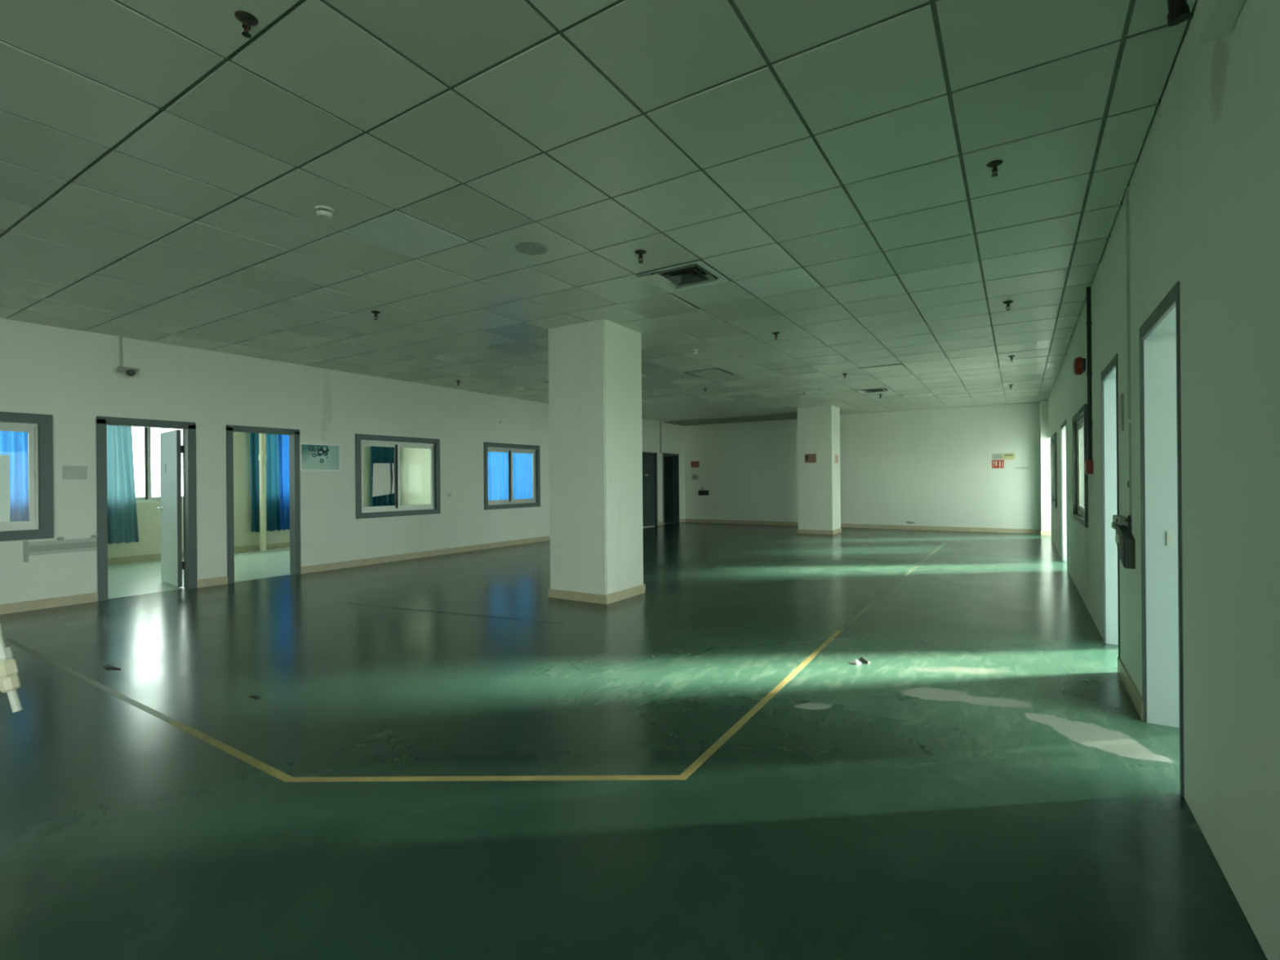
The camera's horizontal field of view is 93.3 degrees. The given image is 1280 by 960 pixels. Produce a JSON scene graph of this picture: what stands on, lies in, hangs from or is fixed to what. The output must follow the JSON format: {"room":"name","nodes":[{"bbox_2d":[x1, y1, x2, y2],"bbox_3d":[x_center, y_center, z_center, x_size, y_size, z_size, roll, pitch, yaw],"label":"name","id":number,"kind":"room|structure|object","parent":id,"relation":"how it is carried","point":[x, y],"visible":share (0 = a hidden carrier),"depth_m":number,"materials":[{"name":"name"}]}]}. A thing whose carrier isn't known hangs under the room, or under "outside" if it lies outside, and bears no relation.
{"room":"empty hospital hall","nodes":[
{"label":"empty hospital hall","id":0,"kind":"room"},
{"bbox_2d":[0,623,22,712],"bbox_3d":[-2.961,-0.328,2.579,0.577,2.658,0.069,0,0,-5],"label":"pipe","id":1,"kind":"object","parent":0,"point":[10,682],"visible":1,"depth_m":2.59,"materials":[{"name":"white plastic"}]},
{"bbox_2d":[107,431,370,558],"bbox_3d":[-8.508,-0.182,10.150,0.200,3.090,24.550,0,0,32],"label":"wall","id":2,"kind":"structure","parent":0,"point":[148,518],"depth_m":11.42,"materials":[{"name":"paint"}]},
{"bbox_2d":[135,427,182,502],"bbox_3d":[-8.351,-0.463,10.375,0.130,1.650,1.800,0,0,32],"label":"window","id":3,"kind":"structure","parent":2,"relation":"in","point":[148,484],"depth_m":10.27,"materials":[{"name":"metal"}]},
{"bbox_2d":[136,500,182,503],"bbox_3d":[-8.251,0.379,10.316,0.050,0.035,1.900,0,0,32],"label":"sill","id":4,"kind":"structure","parent":2,"relation":"attached to","point":[139,502],"depth_m":10.21,"materials":[{"name":"white plastic"}]},
{"bbox_2d":[107,542,289,564],"bbox_3d":[-8.934,1.317,9.250,0.013,0.100,22.560,0,0,32],"label":"baseboard","id":5,"kind":"structure","parent":2,"relation":"attached to","point":[249,548],"depth_m":10.31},
{"bbox_3d":[-9.489,-1.389,8.280,0.142,0.024,2.350,0,0,32],"label":"rail","id":6,"kind":"object","parent":2,"relation":"attached to","visible":0},
{"bbox_2d":[0,431,28,521],"bbox_3d":[-9.150,-0.178,8.693,0.088,2.396,1.224,0,0,32],"label":"curtain","id":7,"kind":"object","parent":6,"relation":"hanging from","point":[15,444],"visible":0.16,"depth_m":8.81,"materials":[{"name":"blue fabric"}]},
{"bbox_3d":[-8.253,-1.399,10.250,0.142,0.024,2.000,0,0,32],"label":"rail","id":8,"kind":"object","parent":2,"relation":"attached to","visible":0},
{"bbox_2d":[106,425,138,544],"bbox_3d":[-8.470,-0.174,9.778,0.092,2.416,0.570,0,0,32],"label":"curtain","id":9,"kind":"object","parent":8,"relation":"hanging from","point":[122,513],"visible":0.52,"depth_m":9.82,"materials":[{"name":"teal fabric"}]},
{"bbox_3d":[-6.960,-1.410,12.271,0.184,0.024,1.800,0,0,32],"label":"rail","id":10,"kind":"object","parent":2,"relation":"attached to","visible":0},
{"bbox_2d":[249,432,280,532],"bbox_3d":[-7.252,-0.194,11.717,0.048,2.396,0.564,0,0,32],"label":"curtain","id":11,"kind":"object","parent":10,"relation":"hanging from","point":[272,440],"visible":0.63,"depth_m":11.74,"materials":[{"name":"teal fabric"}]},
{"bbox_3d":[-6.034,-1.417,13.786,0.142,0.024,0.950,0,0,32],"label":"rail","id":12,"kind":"object","parent":2,"relation":"attached to","visible":0},
{"bbox_2d":[370,446,395,506],"bbox_3d":[-5.904,-0.250,13.866,0.091,2.306,0.655,0,0,32],"label":"curtain","id":13,"kind":"object","parent":12,"relation":"hanging from","point":[378,454],"visible":0.24,"depth_m":13.83,"materials":[{"name":"fabric"}]},
{"bbox_3d":[-3.682,-1.437,17.534,0.142,0.024,2.800,0,0,32],"label":"rail","id":14,"kind":"object","parent":2,"relation":"attached to","visible":0},
{"bbox_2d":[487,451,532,500],"bbox_3d":[-3.680,-0.224,17.409,0.086,2.396,2.404,0,0,32],"label":"curtain","id":15,"kind":"object","parent":14,"relation":"hanging from","point":[497,462],"visible":0.39,"depth_m":17.23,"materials":[{"name":"blue fabric"}]},
{"bbox_2d":[278,434,289,530],"bbox_3d":[-6.933,-0.202,12.066,0.043,2.386,0.554,0,0,32],"label":"curtain","id":16,"kind":"object","parent":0,"point":[283,440],"visible":0.3,"depth_m":11.93,"materials":[{"name":"blue fabric"}]},
{"bbox_2d":[0,318,684,604],"bbox_3d":[-5.209,-0.210,8.079,0.110,3.090,24.550,0,0,32],"label":"wall","id":17,"kind":"structure","parent":0,"point":[71,375],"depth_m":8.08,"materials":[{"name":"paint"}]},
{"bbox_2d":[0,411,53,541],"bbox_3d":[-6.670,-0.033,5.727,0.132,1.300,1.610,0,0,32],"label":"window","id":18,"kind":"structure","parent":17,"relation":"in","point":[39,427],"depth_m":6.29,"materials":[{"name":"metal"}]},
{"bbox_2d":[0,454,9,522],"bbox_3d":[-6.510,0.116,5.987,0.002,0.740,0.380,0,0,32],"label":"paper notice","id":19,"kind":"object","parent":18,"relation":"attached to","point":[4,459],"visible":1,"depth_m":6.12,"materials":[{"name":"white paper"}]},
{"bbox_2d":[23,534,97,562],"bbox_3d":[-6.152,0.726,6.436,0.025,0.235,0.585,0,0,32],"label":"wall rack","id":20,"kind":"object","parent":17,"relation":"attached to","point":[61,545],"visible":1,"depth_m":6.41,"materials":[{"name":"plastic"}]},
{"bbox_2d":[62,465,88,479],"bbox_3d":[-6.100,-0.083,6.537,0.018,0.150,0.210,0,0,32],"label":"wall plaque","id":21,"kind":"object","parent":17,"relation":"attached to","point":[68,472],"visible":1,"depth_m":6.54,"materials":[{"name":"white plastic"}]},
{"bbox_2d":[116,336,140,376],"bbox_3d":[-5.841,-1.411,6.911,0.082,0.437,0.210,0,0,32],"label":"camera","id":22,"kind":"object","parent":17,"relation":"attached to","point":[131,372],"visible":1,"depth_m":6.87,"materials":[{"name":"grey plastic"}]},
{"bbox_2d":[96,416,197,601],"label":"door","id":23,"kind":"structure","parent":17,"relation":"in","point":[171,448],"depth_m":7.46,"materials":[{"name":"metal"}]},
{"bbox_2d":[226,424,301,583],"bbox_3d":[-5.122,0.311,8.210,0.150,2.046,0.932,0,0,32],"label":"door","id":24,"kind":"structure","parent":17,"relation":"in","point":[294,434],"depth_m":8.50,"materials":[{"name":"metal"}]},
{"bbox_2d":[299,443,341,471],"bbox_3d":[-4.664,-0.330,8.830,0.016,0.392,0.612,0,0,32],"label":"picture","id":25,"kind":"object","parent":17,"relation":"attached to","point":[313,457],"visible":1,"depth_m":8.82},
{"bbox_2d":[0,518,684,614],"bbox_3d":[-5.144,1.285,8.046,0.013,0.100,24.550,0,0,32],"label":"baseboard","id":26,"kind":"structure","parent":17,"relation":"attached to","point":[13,607],"depth_m":8.85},
{"bbox_2d":[355,433,440,519],"bbox_3d":[-3.991,-0.060,9.996,0.132,1.310,1.590,0,0,32],"label":"window","id":27,"kind":"structure","parent":17,"relation":"in","point":[434,507],"depth_m":9.97,"materials":[{"name":"metal"}]},
{"bbox_2d":[372,462,394,497],"bbox_3d":[-4.138,-0.004,9.764,0.014,0.540,0.400,0,0,32],"label":"paper notice","id":28,"kind":"object","parent":27,"relation":"attached to","point":[381,471],"visible":1,"depth_m":9.75,"materials":[{"name":"white paper"}]},
{"bbox_2d":[483,441,540,510],"bbox_3d":[-2.596,-0.079,12.219,0.132,1.295,1.580,0,0,32],"label":"window","id":29,"kind":"structure","parent":17,"relation":"in","point":[534,450],"depth_m":12.21,"materials":[{"name":"metal"}]},
{"bbox_2d":[642,451,657,528],"bbox_3d":[0.203,0.261,16.663,0.185,2.058,0.915,0,0,32],"label":"door","id":30,"kind":"structure","parent":17,"relation":"in","point":[650,491],"depth_m":16.75,"materials":[{"name":"grey metal"}]},
{"bbox_2d":[662,453,679,524],"bbox_3d":[0.488,0.257,17.977,1.030,2.061,0.952,0,0,32],"label":"door","id":31,"kind":"structure","parent":17,"relation":"in","point":[670,464],"depth_m":18.12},
{"bbox_2d":[400,447,648,505],"bbox_3d":[-2.778,-0.230,15.573,3.740,3.090,5.490,0,0,32],"label":"wall partition","id":32,"kind":"structure","parent":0,"point":[415,463],"depth_m":13.82,"materials":[{"name":"paint"}]},
{"bbox_2d":[0,0,1195,421],"bbox_3d":[-1.872,-1.788,5.977,15.900,0.292,24.950,0,0,32],"label":"ceiling","id":33,"kind":"structure","parent":0,"point":[166,168],"depth_m":3.37,"materials":[{"name":"white tile"}]},
{"bbox_2d":[234,10,257,38],"bbox_3d":[-1.420,-1.636,2.181,0.074,0.062,0.074,0,0,32],"label":"sprinkler","id":34,"kind":"object","parent":33,"relation":"attached to","point":[247,20],"visible":1,"depth_m":2.17,"materials":[{"name":"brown metal"}]},
{"bbox_2d":[315,204,333,218],"bbox_3d":[-1.936,-1.637,3.710,0.104,0.050,0.104,0,0,32],"label":"smoke detector","id":35,"kind":"object","parent":33,"relation":"attached to","point":[322,211],"visible":1,"depth_m":3.68,"materials":[{"name":"white plastic"}]},
{"bbox_2d":[370,311,381,319],"bbox_3d":[-2.603,-1.617,5.958,0.092,0.078,0.092,0,0,5],"label":"sprinkler","id":36,"kind":"object","parent":33,"relation":"attached to","point":[375,313],"visible":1,"depth_m":5.95,"materials":[{"name":"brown metal"}]},
{"bbox_2d":[515,241,548,254],"bbox_3d":[-0.781,-1.667,4.366,0.236,0.013,0.236,0,0,32],"label":"ceiling speaker","id":37,"kind":"object","parent":33,"relation":"attached to","point":[528,248],"visible":1,"depth_m":4.34,"materials":[{"name":"grey plastic"}]},
{"bbox_2d":[517,244,546,254],"bbox_3d":[-0.781,-1.665,4.366,0.212,0.009,0.212,0,0,32],"label":"grille","id":38,"kind":"object","parent":37,"relation":"attached to","point":[528,249],"depth_m":4.35,"materials":[{"name":"plastic"}]},
{"bbox_2d":[634,249,646,263],"bbox_3d":[0.005,-1.640,4.451,0.092,0.078,0.092,0,0,-31],"label":"sprinkler","id":39,"kind":"object","parent":33,"relation":"attached to","point":[640,252],"visible":1,"depth_m":4.44,"materials":[{"name":"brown metal"}]},
{"bbox_2d":[636,259,730,293],"bbox_3d":[0.372,-1.713,5.033,0.580,0.120,0.580,0,0,32],"label":"ceiling vent","id":40,"kind":"object","parent":33,"relation":"in","point":[696,273],"visible":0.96,"depth_m":5.06,"materials":[{"name":"grey plastic"}]},
{"bbox_2d":[689,349,697,354],"bbox_3d":[0.696,-1.659,7.866,0.104,0.050,0.104,0,0,32],"label":"smoke detector","id":41,"kind":"object","parent":33,"relation":"attached to","point":[693,351],"visible":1,"depth_m":7.83,"materials":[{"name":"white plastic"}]},
{"bbox_2d":[684,368,732,377],"bbox_3d":[1.081,-1.687,9.543,0.590,0.006,0.590,0,0,32],"label":"access panel","id":42,"kind":"object","parent":33,"relation":"attached to","point":[716,371],"visible":1,"depth_m":9.50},
{"bbox_2d":[664,413,796,426],"bbox_3d":[2.815,-1.686,16.820,4.210,0.037,1.200,0,0,32],"label":"soffit","id":43,"kind":"structure","parent":33,"relation":"attached to","point":[787,415],"depth_m":16.75,"materials":[{"name":"white paint"}]},
{"bbox_2d":[772,332,780,340],"bbox_3d":[1.565,-1.653,6.955,0.092,0.078,0.092,0,0,-4],"label":"sprinkler","id":44,"kind":"object","parent":33,"relation":"attached to","point":[775,334],"visible":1,"depth_m":6.94,"materials":[{"name":"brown metal"}]},
{"bbox_2d":[856,387,893,394],"bbox_3d":[4.518,-1.760,11.639,0.580,0.094,0.580,0,0,32],"label":"ceiling vent","id":45,"kind":"object","parent":33,"relation":"in","point":[879,389],"visible":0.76,"depth_m":11.71,"materials":[{"name":"grey plastic"}]},
{"bbox_2d":[986,160,1003,177],"bbox_3d":[1.900,-1.662,3.238,0.078,0.066,0.078,0,0,-13],"label":"sprinkler","id":46,"kind":"object","parent":33,"relation":"attached to","point":[993,164],"visible":1,"depth_m":3.23,"materials":[{"name":"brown metal"}]},
{"bbox_2d":[1002,300,1013,310],"bbox_3d":[3.533,-1.669,5.802,0.092,0.078,0.092,0,0,14],"label":"sprinkler","id":47,"kind":"object","parent":33,"relation":"attached to","point":[1007,303],"visible":1,"depth_m":5.79,"materials":[{"name":"brown metal"}]},
{"bbox_2d":[1167,0,1191,26],"bbox_3d":[1.763,-1.606,1.986,0.069,0.202,0.058,0,0,32],"label":"hose","id":48,"kind":"object","parent":33,"relation":"hanging from","point":[1179,11],"visible":1,"depth_m":1.97,"materials":[{"name":"black"}]},
{"bbox_2d":[0,521,1267,959],"bbox_3d":[-1.845,1.366,5.976,15.900,0.121,24.950,0,0,32],"label":"floor","id":49,"kind":"structure","parent":0,"point":[445,757],"depth_m":2.72,"materials":[{"name":"green paint"}]},
{"bbox_2d":[102,664,120,670],"bbox_3d":[-3.717,1.316,4.246,0.210,0.012,0.050,0,0,32],"label":"scrap","id":50,"kind":"object","parent":49,"relation":"on","point":[108,666],"visible":1,"depth_m":4.23,"materials":[{"name":"grey"}]},
{"bbox_2d":[248,694,262,698],"bbox_3d":[-2.322,1.305,3.648,0.093,0.010,0.029,0,0,26],"label":"scrap","id":51,"kind":"object","parent":49,"relation":"on","point":[255,696],"visible":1,"depth_m":3.64,"materials":[{"name":"grey"}]},
{"bbox_2d":[258,433,266,551],"bbox_3d":[-7.182,-0.133,11.508,0.128,2.970,0.128,0,0,32],"label":"drain pipe","id":52,"kind":"object","parent":49,"relation":"on","point":[262,437],"visible":0.82,"depth_m":11.46,"materials":[{"name":"beige plastic"}]},
{"bbox_2d":[258,453,266,460],"bbox_3d":[-7.185,-0.428,11.508,0.128,0.120,0.128,0,0,32],"label":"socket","id":53,"kind":"object","parent":52,"relation":"attached to","point":[261,456],"depth_m":11.46,"materials":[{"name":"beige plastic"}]},
{"bbox_2d":[548,319,644,604],"bbox_3d":[-0.491,-0.250,6.812,0.796,3.090,0.766,0,0,32],"label":"column","id":54,"kind":"structure","parent":49,"relation":"on","point":[595,366],"depth_m":6.51,"materials":[{"name":"paint"}]},
{"bbox_2d":[796,404,841,534],"bbox_3d":[4.267,-0.290,14.411,0.836,3.090,0.776,0,0,32],"label":"column","id":55,"kind":"structure","parent":49,"relation":"on","point":[819,493],"depth_m":14.09,"materials":[{"name":"paint"}]},
{"bbox_2d":[804,453,816,462],"bbox_3d":[3.987,-0.507,14.137,0.270,0.210,0.010,0,0,32],"label":"wall sign","id":56,"kind":"object","parent":55,"relation":"attached to","point":[809,458],"visible":1,"depth_m":14.13,"materials":[{"name":"red plastic"}]},
{"bbox_2d":[834,454,839,463],"bbox_3d":[4.625,-0.493,14.214,0.010,0.210,0.360,0,0,32],"label":"wall sign","id":57,"kind":"object","parent":55,"relation":"attached to","point":[836,456],"visible":1,"depth_m":14.17,"materials":[{"name":"white plastic"}]},
{"bbox_2d":[847,659,862,664],"bbox_3d":[1.512,1.268,4.227,0.088,0.020,0.085,0,0,-39],"label":"scrap","id":58,"kind":"object","parent":49,"relation":"on","point":[855,661],"visible":1,"depth_m":4.21,"materials":[{"name":"white paper"}]},
{"bbox_2d":[858,657,871,663],"bbox_3d":[1.572,1.260,4.244,0.051,0.035,0.082,0,0,-44],"label":"scrap","id":59,"kind":"object","parent":49,"relation":"on","point":[862,660],"visible":0.89,"depth_m":4.22,"materials":[{"name":"white paper"}]},
{"bbox_2d":[664,402,1040,529],"bbox_3d":[3.873,-0.286,16.990,13.900,3.090,0.200,0,0,32],"label":"wall","id":60,"kind":"structure","parent":0,"point":[927,467],"depth_m":15.24,"materials":[{"name":"paint"}]},
{"bbox_2d":[690,461,698,467],"bbox_3d":[1.659,-0.472,18.254,0.270,0.180,0.010,0,0,32],"label":"wall sign","id":61,"kind":"object","parent":60,"relation":"attached to","point":[693,464],"visible":1,"depth_m":18.26,"materials":[{"name":"red plastic"}]},
{"bbox_2d":[692,474,697,479],"bbox_3d":[1.663,-0.087,18.254,0.210,0.170,0.010,0,0,32],"label":"wall sign","id":62,"kind":"object","parent":60,"relation":"attached to","point":[695,477],"visible":1,"depth_m":18.25,"materials":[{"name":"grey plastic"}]},
{"bbox_2d":[697,487,708,495],"bbox_3d":[1.893,0.336,18.070,0.310,0.240,0.080,0,0,32],"label":"box","id":63,"kind":"object","parent":60,"relation":"attached to","point":[700,492],"visible":1,"depth_m":18.05,"materials":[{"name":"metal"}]},
{"bbox_2d":[684,518,1040,533],"bbox_3d":[5.205,1.197,16.035,9.050,0.100,0.013,0,0,32],"label":"baseboard","id":64,"kind":"structure","parent":60,"relation":"attached to","point":[712,521],"depth_m":15.25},
{"bbox_2d":[991,453,1003,459],"bbox_3d":[8.321,-0.544,14.073,0.220,0.150,0.010,0,0,32],"label":"wall sign","id":65,"kind":"object","parent":60,"relation":"attached to","point":[996,455],"visible":1,"depth_m":14.07,"materials":[{"name":"white plastic"}]},
{"bbox_2d":[991,459,1004,468],"bbox_3d":[8.331,-0.369,14.067,0.240,0.190,0.010,0,0,32],"label":"wall sign","id":66,"kind":"object","parent":60,"relation":"attached to","point":[995,464],"visible":1,"depth_m":14.07,"materials":[{"name":"red plastic"}]},
{"bbox_2d":[1003,453,1014,459],"bbox_3d":[8.513,-0.546,13.952,0.225,0.150,0.010,0,0,32],"label":"wall sign","id":67,"kind":"object","parent":60,"relation":"attached to","point":[1006,455],"visible":1,"depth_m":13.95,"materials":[{"name":"yellow plastic"}]},
{"bbox_2d":[1048,0,1279,959],"bbox_3d":[2.732,-0.278,3.095,0.240,3.090,24.550,0,0,32],"label":"wall","id":68,"kind":"structure","parent":0,"point":[1203,184],"depth_m":1.98,"materials":[{"name":"paint"}]},
{"bbox_2d":[1040,400,1050,530],"bbox_3d":[9.023,-0.330,13.421,0.220,3.090,0.370,0,0,32],"label":"pilaster","id":69,"kind":"object","parent":68,"relation":"attached to","point":[1045,442],"visible":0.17,"depth_m":13.28,"materials":[{"name":"paint"}]},
{"bbox_2d":[1040,530,1051,535],"bbox_3d":[8.930,1.165,13.261,0.230,0.100,0.013,0,0,32],"label":"baseboard","id":70,"kind":"structure","parent":68,"relation":"attached to","point":[1042,532],"depth_m":13.27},
{"bbox_2d":[1051,431,1057,507],"bbox_3d":[7.678,-0.179,11.089,0.162,1.310,1.450,0,0,32],"label":"window","id":71,"kind":"structure","parent":68,"relation":"in","point":[1054,471],"depth_m":11.65,"materials":[{"name":"metal"}]},
{"bbox_2d":[1060,419,1067,570],"bbox_3d":[6.246,0.203,8.696,0.248,2.070,1.202,0,0,32],"label":"door","id":72,"kind":"structure","parent":68,"relation":"in","point":[1064,426],"depth_m":9.23,"materials":[{"name":"paint"}]},
{"bbox_2d":[1073,356,1085,374],"bbox_3d":[4.297,-1.116,5.916,0.095,0.176,0.176,0,0,32],"label":"bell","id":73,"kind":"object","parent":68,"relation":"attached to","point":[1079,363],"visible":1,"depth_m":5.86,"materials":[{"name":"red metal"}]},
{"bbox_2d":[1071,404,1088,528],"bbox_3d":[4.723,-0.140,6.380,0.162,1.180,1.570,0,0,32],"label":"window","id":74,"kind":"structure","parent":68,"relation":"in","point":[1079,420],"depth_m":6.95,"materials":[{"name":"metal"}]},
{"bbox_2d":[1084,460,1093,474],"bbox_3d":[3.993,-0.113,5.380,0.054,0.120,0.120,0,0,32],"label":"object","id":75,"kind":"object","parent":68,"relation":"attached to","point":[1088,464],"visible":1,"depth_m":5.33,"materials":[{"name":"red plastic"}]},
{"bbox_2d":[1085,286,1092,460],"bbox_3d":[3.994,-0.938,5.375,0.036,1.550,0.050,0,0,32],"label":"conduit","id":76,"kind":"object","parent":68,"relation":"attached to","point":[1088,323],"visible":0.96,"depth_m":5.36,"materials":[{"name":"metal"}]},
{"bbox_2d":[1101,353,1120,657],"bbox_3d":[3.461,0.216,4.258,0.248,2.090,0.878,0,0,32],"label":"door","id":77,"kind":"structure","parent":68,"relation":"in","point":[1109,375],"depth_m":4.64,"materials":[{"name":"paint"}]},
{"bbox_2d":[1117,393,1124,432],"bbox_3d":[3.030,-0.420,3.811,0.013,0.230,0.178,0,0,32],"label":"plate","id":78,"kind":"object","parent":68,"relation":"attached to","point":[1120,398],"visible":1,"depth_m":3.75,"materials":[{"name":"grey plastic"}]},
{"bbox_2d":[1111,514,1135,568],"bbox_3d":[2.920,0.353,3.671,0.063,0.295,0.580,0,0,32],"label":"switch box","id":79,"kind":"object","parent":68,"relation":"attached to","point":[1125,540],"visible":1,"depth_m":3.50,"materials":[{"name":"grey plastic"}]},
{"bbox_2d":[1125,186,1131,525],"bbox_3d":[2.847,-0.719,3.522,0.012,1.970,0.030,0,0,32],"label":"cable trunking","id":80,"kind":"object","parent":68,"relation":"attached to","point":[1127,249],"visible":1,"depth_m":3.51,"materials":[{"name":"white plastic"}]},
{"bbox_2d":[1117,657,1143,721],"bbox_3d":[2.895,1.216,3.573,0.013,0.100,0.940,0,0,32],"label":"baseboard","id":81,"kind":"structure","parent":68,"relation":"attached to","point":[1135,696],"depth_m":3.49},
{"bbox_2d":[1139,280,1184,796],"bbox_3d":[2.512,0.234,2.746,0.248,2.070,0.908,0,0,32],"label":"door","id":82,"kind":"structure","parent":68,"relation":"in","point":[1160,404],"depth_m":3.12,"materials":[{"name":"paint"}]},
{"bbox_2d":[1197,0,1246,43],"bbox_3d":[-1.094,-1.556,-2.686,0.075,0.470,10.700,0,0,32],"label":"boxing","id":83,"kind":"structure","parent":68,"relation":"attached to","point":[1215,18],"depth_m":1.78,"materials":[{"name":"paint"}]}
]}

